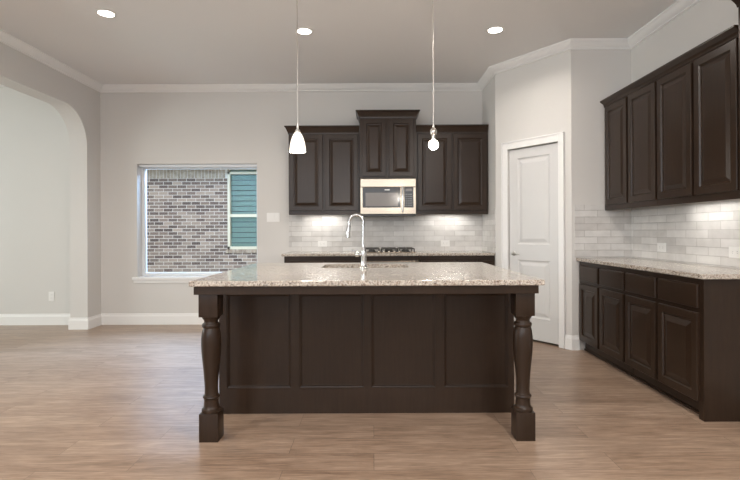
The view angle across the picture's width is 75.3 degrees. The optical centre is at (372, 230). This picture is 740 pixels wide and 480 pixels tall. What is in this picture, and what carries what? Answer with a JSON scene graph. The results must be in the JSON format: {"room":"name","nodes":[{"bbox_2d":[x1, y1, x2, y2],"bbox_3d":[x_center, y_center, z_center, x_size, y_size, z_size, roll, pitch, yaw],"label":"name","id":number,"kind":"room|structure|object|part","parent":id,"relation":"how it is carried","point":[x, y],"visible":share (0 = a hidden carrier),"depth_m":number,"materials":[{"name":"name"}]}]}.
{"room":"kitchen","nodes":[
{"label":"kitchen","id":0,"kind":"room"},
{"bbox_2d":[0,42,100,317],"bbox_3d":[-3.576,-0.325,1.310,0.210,3.040,9.620,0,0,0],"label":"wall","id":1,"kind":"structure","parent":0,"point":[78,104],"depth_m":5.83,"materials":[{"name":"beige paint"}]},
{"bbox_2d":[0,87,482,313],"bbox_3d":[-2.726,-0.329,6.230,10.550,3.040,0.220,0,0,0],"label":"wall","id":2,"kind":"structure","parent":0,"point":[148,128],"depth_m":6.12,"materials":[{"name":"beige paint"}]},
{"bbox_2d":[49,292,53,300],"bbox_3d":[-4.096,0.832,6.115,0.072,0.118,0.009,0,0,0],"label":"wall outlet","id":3,"kind":"object","parent":2,"relation":"attached to","point":[51,294],"visible":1,"depth_m":6.11,"materials":[{"name":"white plastic"}]},
{"bbox_2d":[0,313,218,329],"bbox_3d":[-4.488,1.128,5.967,6.915,0.142,0.306,0,0,0],"label":"baseboard","id":4,"kind":"structure","parent":2,"relation":"attached to","point":[88,323],"depth_m":6.11,"materials":[{"name":"white paint"}]},
{"bbox_2d":[132,164,256,282],"bbox_3d":[-2.241,-0.100,6.197,1.642,1.516,0.225,0,0,0],"label":"window","id":5,"kind":"structure","parent":2,"relation":"in","point":[172,277],"depth_m":6.25,"materials":[{"name":"white plastic"}]},
{"bbox_3d":[-2.238,0.621,6.168,1.642,0.074,0.165,0,0,0],"label":"sill","id":6,"kind":"part","parent":5,"relation":"part of","materials":[{"name":"white paint"}]},
{"bbox_2d":[267,213,279,221],"bbox_3d":[-1.271,-0.175,6.114,0.165,0.115,0.010,0,0,0],"label":"light switch","id":7,"kind":"object","parent":2,"relation":"attached to","point":[271,217],"visible":1,"depth_m":6.11,"materials":[{"name":"white plastic"}]},
{"bbox_2d":[284,125,359,214],"bbox_3d":[-0.613,-0.730,5.935,0.902,1.070,0.360,0,0,0],"label":"upper cabinet","id":8,"kind":"object","parent":2,"relation":"attached to","point":[324,179],"visible":0.81,"depth_m":5.78,"materials":[{"name":"brown wood"}]},
{"bbox_3d":[-0.807,-0.704,5.790,0.400,0.918,0.019,0,0,0],"label":"door","id":9,"kind":"part","parent":8,"relation":"part of","materials":[{"name":"brown wood"}]},
{"bbox_3d":[-0.615,-1.218,5.934,0.902,0.095,0.360,0,0,0],"label":"crown","id":10,"kind":"part","parent":8,"relation":"part of","materials":[{"name":"brown wood"}]},
{"bbox_3d":[-0.380,-0.705,5.790,0.398,0.918,0.019,0,0,0],"label":"door","id":11,"kind":"part","parent":8,"relation":"part of","materials":[{"name":"brown wood"}]},
{"bbox_2d":[356,110,419,178],"bbox_3d":[0.178,-1.035,5.902,0.766,0.805,0.426,0,0,0],"label":"upper cabinet","id":12,"kind":"object","parent":2,"relation":"attached to","point":[387,137],"visible":0.98,"depth_m":5.72,"materials":[{"name":"brown wood"}]},
{"bbox_3d":[0.013,-0.991,5.725,0.286,0.682,0.019,0,0,0],"label":"door","id":13,"kind":"part","parent":12,"relation":"part of","materials":[{"name":"brown wood"}]},
{"bbox_2d":[360,178,415,216],"bbox_3d":[0.180,-0.403,5.873,0.664,0.440,0.454,0,0,0],"label":"microwave","id":14,"kind":"object","parent":12,"relation":"attached to","point":[378,197],"visible":0.95,"depth_m":5.70,"materials":[{"name":"silver metal"}]},
{"bbox_3d":[0.180,-0.573,5.715,0.664,0.100,0.030,0,0,0],"label":"panel","id":15,"kind":"part","parent":14,"relation":"part of","materials":[{"name":"silver metal"}]},
{"bbox_3d":[0.180,-0.361,5.715,0.664,0.322,0.030,0,0,0],"label":"door","id":16,"kind":"part","parent":14,"relation":"part of","materials":[{"name":"silver metal"}]},
{"bbox_3d":[0.350,-0.379,5.673,0.024,0.302,0.054,0,0,0],"label":"handle","id":17,"kind":"part","parent":14,"relation":"part of","materials":[{"name":"silver metal"}]},
{"bbox_3d":[0.425,-0.399,5.698,0.110,0.240,0.004,0,0,0],"label":"control panel","id":18,"kind":"part","parent":14,"relation":"part of","materials":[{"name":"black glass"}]},
{"bbox_3d":[0.176,-1.393,5.902,0.766,0.090,0.424,0,0,0],"label":"crown","id":19,"kind":"part","parent":12,"relation":"part of","materials":[{"name":"brown wood"}]},
{"bbox_3d":[0.338,-0.992,5.725,0.296,0.682,0.019,0,0,0],"label":"door","id":20,"kind":"part","parent":12,"relation":"part of","materials":[{"name":"brown wood"}]},
{"bbox_2d":[289,208,495,252],"bbox_3d":[0.165,0.000,5.797,2.470,0.511,0.646,0,0,0],"label":"backsplash","id":21,"kind":"structure","parent":2,"relation":"attached to","point":[419,232],"depth_m":6.11,"materials":[{"name":"tile"}]},
{"bbox_2d":[318,241,326,246],"bbox_3d":[-0.642,0.163,6.106,0.115,0.074,0.009,0,0,0],"label":"wall outlet","id":22,"kind":"object","parent":21,"relation":"attached to","point":[320,243],"visible":1,"depth_m":6.11,"materials":[{"name":"white plastic"}]},
{"bbox_2d":[441,240,449,245],"bbox_3d":[0.919,0.156,6.106,0.115,0.078,0.009,0,0,0],"label":"wall outlet","id":23,"kind":"object","parent":21,"relation":"attached to","point":[443,242],"visible":1,"depth_m":6.11,"materials":[{"name":"white plastic"}]},
{"bbox_2d":[416,124,488,213],"bbox_3d":[0.954,-0.740,5.935,0.868,1.075,0.360,0,0,0],"label":"upper cabinet","id":24,"kind":"object","parent":2,"relation":"attached to","point":[452,178],"visible":0.84,"depth_m":5.78,"materials":[{"name":"brown wood"}]},
{"bbox_3d":[0.742,-0.710,5.790,0.404,0.918,0.019,0,0,0],"label":"door","id":25,"kind":"part","parent":24,"relation":"part of","materials":[{"name":"brown wood"}]},
{"bbox_3d":[0.952,-1.230,5.777,0.868,0.095,0.045,0,0,0],"label":"crown","id":26,"kind":"part","parent":24,"relation":"part of","materials":[{"name":"brown wood"}]},
{"bbox_3d":[1.168,-0.712,5.790,0.400,0.918,0.019,0,0,0],"label":"door","id":27,"kind":"part","parent":24,"relation":"part of","materials":[{"name":"brown wood"}]},
{"bbox_2d":[0,0,676,86],"bbox_3d":[-2.723,-1.909,1.360,10.770,0.120,9.960,0,0,0],"label":"ceiling","id":28,"kind":"structure","parent":0,"point":[149,41],"depth_m":4.51,"materials":[{"name":"paint"}]},
{"bbox_2d":[94,8,117,18],"bbox_3d":[-2.268,-1.847,4.080,0.184,0.006,0.184,0,0,0],"label":"recessed light","id":29,"kind":"object","parent":28,"relation":"in","point":[106,13],"visible":1,"depth_m":4.08,"materials":[{"name":"white plastic"}]},
{"bbox_2d":[289,0,305,152],"bbox_3d":[-0.522,-1.201,3.310,0.124,1.312,0.124,0,0,0],"label":"pendant light","id":30,"kind":"object","parent":28,"relation":"hanging from","point":[297,145],"visible":1,"depth_m":3.29,"materials":[{"name":"white glass"}]},
{"bbox_3d":[-0.522,-1.286,3.310,0.006,1.096,0.006,0,0,0],"label":"rod","id":31,"kind":"part","parent":30,"relation":"part of","materials":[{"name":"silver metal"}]},
{"bbox_3d":[-0.520,-0.614,3.310,0.114,0.138,0.114,0,0,0],"label":"lamp shade","id":32,"kind":"part","parent":30,"relation":"part of","materials":[{"name":"white glass"}]},
{"bbox_2d":[294,27,313,35],"bbox_3d":[-0.638,-1.854,4.460,0.184,0.006,0.184,0,0,0],"label":"recessed light","id":33,"kind":"object","parent":28,"relation":"in","point":[305,31],"visible":0.91,"depth_m":4.46,"materials":[{"name":"white plastic"}]},
{"bbox_2d":[429,0,437,149],"bbox_3d":[0.415,-1.211,3.310,0.124,1.301,0.124,0,0,0],"label":"pendant light","id":34,"kind":"object","parent":28,"relation":"hanging from","point":[433,144],"visible":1,"depth_m":3.30,"materials":[{"name":"silver metal"}]},
{"bbox_3d":[0.415,-1.275,3.310,0.006,1.126,0.006,0,0,0],"label":"rod","id":35,"kind":"part","parent":34,"relation":"part of","materials":[{"name":"silver metal"}]},
{"bbox_2d":[430,125,436,139],"bbox_3d":[0.417,-0.681,3.310,0.048,0.102,0.048,0,0,0],"label":"socket","id":36,"kind":"object","parent":34,"relation":"attached to","point":[433,131],"depth_m":3.30,"materials":[{"name":"silver metal"}]},
{"bbox_3d":[0.417,-0.595,3.310,0.068,0.069,0.068,0,0,0],"label":"bulb","id":37,"kind":"part","parent":34,"relation":"part of","materials":[{"name":"white glass"}]},
{"bbox_2d":[485,26,504,33],"bbox_3d":[1.132,-1.861,4.450,0.184,0.006,0.184,0,0,0],"label":"recessed light","id":38,"kind":"object","parent":28,"relation":"in","point":[493,29],"visible":1,"depth_m":4.45,"materials":[{"name":"white plastic"}]},
{"bbox_2d":[0,325,739,479],"bbox_3d":[-2.710,1.241,1.360,10.770,0.100,9.960,0,0,0],"label":"floor","id":39,"kind":"structure","parent":0,"point":[102,402],"depth_m":2.86,"materials":[{"name":"brown wood"}]},
{"bbox_2d":[284,256,360,262],"bbox_3d":[-0.549,0.736,5.803,0.935,0.892,0.624,0,0,0],"label":"base cabinet","id":40,"kind":"object","parent":39,"relation":"on","point":[287,259],"visible":0.12,"depth_m":5.51,"materials":[{"name":"brown wood"}]},
{"bbox_3d":[-0.781,0.418,5.500,0.435,0.146,0.019,0,0,0],"label":"drawer","id":41,"kind":"part","parent":40,"relation":"part of","materials":[{"name":"brown wood"}]},
{"bbox_3d":[-0.318,0.416,5.500,0.430,0.146,0.019,0,0,0],"label":"drawer","id":42,"kind":"part","parent":40,"relation":"part of","materials":[{"name":"brown wood"}]},
{"bbox_2d":[194,285,538,442],"bbox_3d":[-0.037,0.743,3.397,1.919,0.874,1.464,0,0,0],"label":"kitchen island","id":43,"kind":"object","parent":39,"relation":"on","point":[271,349],"visible":0.91,"depth_m":3.12,"materials":[{"name":"brown wood"}]},
{"bbox_3d":[-0.922,0.747,2.739,0.110,0.874,0.110,0,0,0],"label":"leg","id":44,"kind":"part","parent":43,"relation":"part of","materials":[{"name":"brown wood"}]},
{"bbox_2d":[189,262,544,286],"bbox_3d":[-0.034,0.289,3.402,1.963,0.031,1.515,0,0,0],"label":"island countertop","id":45,"kind":"structure","parent":43,"relation":"on","point":[384,273],"depth_m":2.91,"materials":[{"name":"stone"}]},
{"bbox_2d":[345,213,367,268],"bbox_3d":[-0.120,0.072,3.470,0.163,0.402,0.058,0,0,0],"label":"kitchen faucet","id":46,"kind":"object","parent":45,"relation":"on","point":[363,253],"visible":1,"depth_m":3.46,"materials":[{"name":"silver metal"}]},
{"bbox_3d":[-0.120,-0.008,3.472,0.127,0.242,0.024,0,0,2],"label":"spout","id":47,"kind":"part","parent":46,"relation":"part of","materials":[{"name":"silver metal"}]},
{"bbox_3d":[-0.117,0.161,3.470,0.080,0.055,0.040,0,0,0],"label":"handle","id":48,"kind":"part","parent":46,"relation":"part of","materials":[{"name":"silver metal"}]},
{"bbox_3d":[0.855,0.739,2.739,0.110,0.874,0.110,0,0,0],"label":"leg","id":49,"kind":"part","parent":43,"relation":"part of","materials":[{"name":"brown wood"}]},
{"bbox_2d":[366,256,418,262],"bbox_3d":[0.228,0.734,5.779,0.610,0.890,0.651,0,0,0],"label":"oven","id":50,"kind":"object","parent":39,"relation":"on","point":[369,259],"visible":0.2,"depth_m":5.51,"materials":[{"name":"black metal"}]},
{"bbox_3d":[0.227,0.411,5.519,0.600,0.136,0.032,0,0,0],"label":"control panel","id":51,"kind":"part","parent":50,"relation":"part of","materials":[{"name":"silver metal"}]},
{"bbox_2d":[419,256,494,265],"bbox_3d":[0.968,0.730,5.803,0.860,0.892,0.624,0,0,0],"label":"base cabinet","id":52,"kind":"object","parent":39,"relation":"on","point":[490,260],"visible":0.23,"depth_m":5.51,"materials":[{"name":"brown wood"}]},
{"bbox_2d":[281,251,494,255],"bbox_3d":[0.174,0.271,5.794,2.439,0.030,0.628,0,0,0],"label":"countertop","id":53,"kind":"structure","parent":52,"relation":"on","point":[306,253],"depth_m":5.48,"materials":[{"name":"stone"}]},
{"bbox_2d":[366,247,415,252],"bbox_3d":[0.191,0.228,5.800,0.620,0.056,0.470,0,0,0],"label":"gas cooktop","id":54,"kind":"object","parent":53,"relation":"in","point":[371,249],"visible":0.91,"depth_m":5.61,"materials":[{"name":"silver metal"}]},
{"bbox_2d":[367,250,415,252],"bbox_3d":[0.191,0.251,5.800,0.620,0.010,0.470,0,0,0],"label":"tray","id":55,"kind":"object","parent":54,"relation":"on","point":[370,251],"depth_m":5.60,"materials":[{"name":"metal"}]},
{"bbox_3d":[0.754,0.412,5.500,0.395,0.146,0.019,0,0,0],"label":"drawer","id":56,"kind":"part","parent":52,"relation":"part of","materials":[{"name":"brown wood"}]},
{"bbox_3d":[1.179,0.410,5.500,0.395,0.146,0.019,0,0,0],"label":"drawer","id":57,"kind":"part","parent":52,"relation":"part of","materials":[{"name":"brown wood"}]},
{"bbox_2d":[579,261,633,376],"bbox_3d":[2.281,0.733,4.288,0.534,0.876,0.873,0,0,0],"label":"base cabinet","id":58,"kind":"object","parent":39,"relation":"on","point":[602,292],"visible":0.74,"depth_m":4.22,"materials":[{"name":"brown wood"}]},
{"bbox_3d":[2.022,0.406,4.500,0.019,0.146,0.380,0,0,0],"label":"drawer","id":59,"kind":"part","parent":58,"relation":"part of","materials":[{"name":"brown wood"}]},
{"bbox_3d":[2.023,0.784,4.500,0.019,0.550,0.380,0,0,0],"label":"door","id":60,"kind":"part","parent":58,"relation":"part of","materials":[{"name":"brown wood"}]},
{"bbox_3d":[2.022,0.406,4.072,0.019,0.146,0.405,0,0,0],"label":"drawer","id":61,"kind":"part","parent":58,"relation":"part of","materials":[{"name":"brown wood"}]},
{"bbox_3d":[2.023,0.784,4.072,0.019,0.550,0.405,0,0,0],"label":"door","id":62,"kind":"part","parent":58,"relation":"part of","materials":[{"name":"brown wood"}]},
{"bbox_2d":[625,268,739,421],"bbox_3d":[2.281,0.733,3.398,0.534,0.876,0.903,0,0,0],"label":"base cabinet","id":63,"kind":"object","parent":39,"relation":"on","point":[682,334],"visible":0.84,"depth_m":3.08,"materials":[{"name":"brown wood"}]},
{"bbox_3d":[2.022,0.406,3.634,0.019,0.146,0.408,0,0,0],"label":"drawer","id":64,"kind":"part","parent":63,"relation":"part of","materials":[{"name":"brown wood"}]},
{"bbox_3d":[2.023,0.784,3.634,0.019,0.550,0.408,0,0,0],"label":"door","id":65,"kind":"part","parent":63,"relation":"part of","materials":[{"name":"brown wood"}]},
{"bbox_2d":[576,258,739,278],"bbox_3d":[2.267,0.278,3.815,0.544,0.031,1.806,0,0,0],"label":"countertop","id":66,"kind":"structure","parent":63,"relation":"on","point":[696,271],"depth_m":3.46,"materials":[{"name":"stone"}]},
{"bbox_3d":[2.043,0.734,3.405,0.019,0.876,0.890,0,0,0],"label":"frame","id":67,"kind":"part","parent":63,"relation":"part of","materials":[{"name":"brown wood"}]},
{"bbox_3d":[2.022,0.406,3.191,0.019,0.146,0.414,0,0,0],"label":"drawer","id":68,"kind":"part","parent":63,"relation":"part of","materials":[{"name":"brown wood"}]},
{"bbox_3d":[2.023,0.784,3.191,0.019,0.550,0.414,0,0,0],"label":"door","id":69,"kind":"part","parent":63,"relation":"part of","materials":[{"name":"brown wood"}]},
{"bbox_3d":[2.291,0.732,2.953,0.515,0.876,0.012,0,0,0],"label":"panel","id":70,"kind":"part","parent":63,"relation":"part of","materials":[{"name":"brown wood"}]},
{"bbox_2d":[482,49,631,349],"bbox_3d":[1.828,-0.348,5.307,0.529,3.040,1.804,0,0,-39],"label":"wall","id":71,"kind":"structure","parent":0,"point":[564,91],"depth_m":4.77,"materials":[{"name":"beige paint"}]},
{"bbox_2d":[0,0,700,92],"bbox_3d":[-0.468,-1.817,1.310,6.020,0.082,9.620,0,0,0],"label":"trim","id":72,"kind":"structure","parent":71,"relation":"attached to","point":[679,7],"depth_m":5.62,"materials":[{"name":"white paint"}]},
{"bbox_2d":[501,132,564,348],"bbox_3d":[1.691,0.093,5.093,0.084,2.160,0.760,0,0,-37],"label":"door","id":73,"kind":"structure","parent":71,"relation":"in","point":[537,173],"depth_m":5.03,"materials":[{"name":"white paint"}]},
{"bbox_2d":[565,334,579,349],"bbox_3d":[1.964,1.101,4.736,0.135,0.142,0.048,0,0,27],"label":"baseboard","id":74,"kind":"structure","parent":71,"relation":"attached to","point":[571,342],"depth_m":4.72,"materials":[{"name":"white paint"}]},
{"bbox_2d":[574,202,739,267],"bbox_3d":[2.267,0.001,3.515,0.564,0.520,2.430,0,0,0],"label":"backsplash","id":75,"kind":"structure","parent":71,"relation":"attached to","point":[697,234],"depth_m":4.18,"materials":[{"name":"tile"}]},
{"bbox_2d":[657,243,665,251],"bbox_3d":[2.537,0.144,4.220,0.009,0.080,0.125,0,0,0],"label":"wall outlet","id":76,"kind":"object","parent":75,"relation":"attached to","point":[661,247],"visible":1,"depth_m":4.22,"materials":[{"name":"white plastic"}]},
{"bbox_2d":[729,246,739,257],"bbox_3d":[2.537,0.149,3.360,0.009,0.080,0.125,0,0,0],"label":"wall outlet","id":77,"kind":"object","parent":75,"relation":"attached to","point":[734,252],"visible":1,"depth_m":3.37,"materials":[{"name":"white plastic"}]},
{"bbox_2d":[631,0,739,268],"bbox_3d":[2.609,-0.351,1.420,0.120,3.040,9.840,0,0,0],"label":"wall","id":78,"kind":"structure","parent":0,"point":[706,19],"depth_m":3.93,"materials":[{"name":"beige paint"}]},
{"bbox_2d":[600,72,657,210],"bbox_3d":[2.390,-0.740,4.288,0.308,1.075,0.873,0,0,0],"label":"upper cabinet","id":79,"kind":"object","parent":78,"relation":"attached to","point":[631,111],"visible":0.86,"depth_m":4.20,"materials":[{"name":"brown wood"}]},
{"bbox_3d":[2.272,-0.728,4.490,0.019,0.948,0.390,0,0,0],"label":"door","id":80,"kind":"part","parent":79,"relation":"part of","materials":[{"name":"brown wood"}]},
{"bbox_3d":[2.257,-1.244,4.288,0.045,0.065,0.873,0,0,0],"label":"crown","id":81,"kind":"part","parent":79,"relation":"part of","materials":[{"name":"brown wood"}]},
{"bbox_3d":[2.272,-0.728,4.060,0.019,0.948,0.406,0,0,0],"label":"door","id":82,"kind":"part","parent":79,"relation":"part of","materials":[{"name":"brown wood"}]},
{"bbox_2d":[652,25,739,205],"bbox_3d":[2.390,-0.740,3.410,0.308,1.075,0.880,0,0,0],"label":"upper cabinet","id":83,"kind":"object","parent":78,"relation":"attached to","point":[698,89],"visible":0.99,"depth_m":3.33,"materials":[{"name":"brown wood"}]},
{"bbox_3d":[2.272,-0.728,3.623,0.019,0.948,0.410,0,0,0],"label":"door","id":84,"kind":"part","parent":83,"relation":"part of","materials":[{"name":"brown wood"}]},
{"bbox_3d":[2.257,-1.244,3.410,0.045,0.065,0.880,0,0,0],"label":"crown","id":85,"kind":"part","parent":83,"relation":"part of","materials":[{"name":"brown wood"}]},
{"bbox_3d":[2.272,-0.728,3.187,0.019,0.948,0.398,0,0,0],"label":"door","id":86,"kind":"part","parent":83,"relation":"part of","materials":[{"name":"brown wood"}]},
{"bbox_2d":[731,0,739,192],"bbox_3d":[2.366,-0.837,2.512,0.356,1.270,1.040,0,0,0],"label":"upper cabinet","id":87,"kind":"object","parent":78,"relation":"attached to","point":[737,2],"visible":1,"depth_m":2.93,"materials":[{"name":"brown wood"}]},
{"bbox_3d":[2.363,-1.427,2.512,0.354,0.090,1.040,0,0,0],"label":"crown","id":88,"kind":"part","parent":87,"relation":"part of","materials":[{"name":"wood"}]},
{"bbox_3d":[2.249,-0.799,2.732,0.019,1.135,0.420,0,0,0],"label":"door","id":89,"kind":"part","parent":87,"relation":"part of","materials":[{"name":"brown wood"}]},
{"label":"outside","id":90,"kind":"structure","parent":0,"visible":0},
{"bbox_3d":[-2.994,1.493,18.175,26.000,0.100,23.650,0,0,0],"label":"ground","id":91,"kind":"structure","parent":90,"visible":0},
{"bbox_2d":[147,169,256,272],"bbox_3d":[-3.500,-0.005,10.195,17.000,2.900,0.770,0,0,0],"label":"neighboring house","id":92,"kind":"structure","parent":91,"relation":"on","point":[198,220],"depth_m":10.28,"materials":[{"name":"beige brick"}]},
{"bbox_2d":[230,170,256,245],"bbox_3d":[-2.657,-0.479,10.386,0.870,1.680,0.012,0,0,0],"label":"window","id":93,"kind":"structure","parent":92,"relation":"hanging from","point":[243,186],"depth_m":10.38,"materials":[{"name":"green"}]}
]}

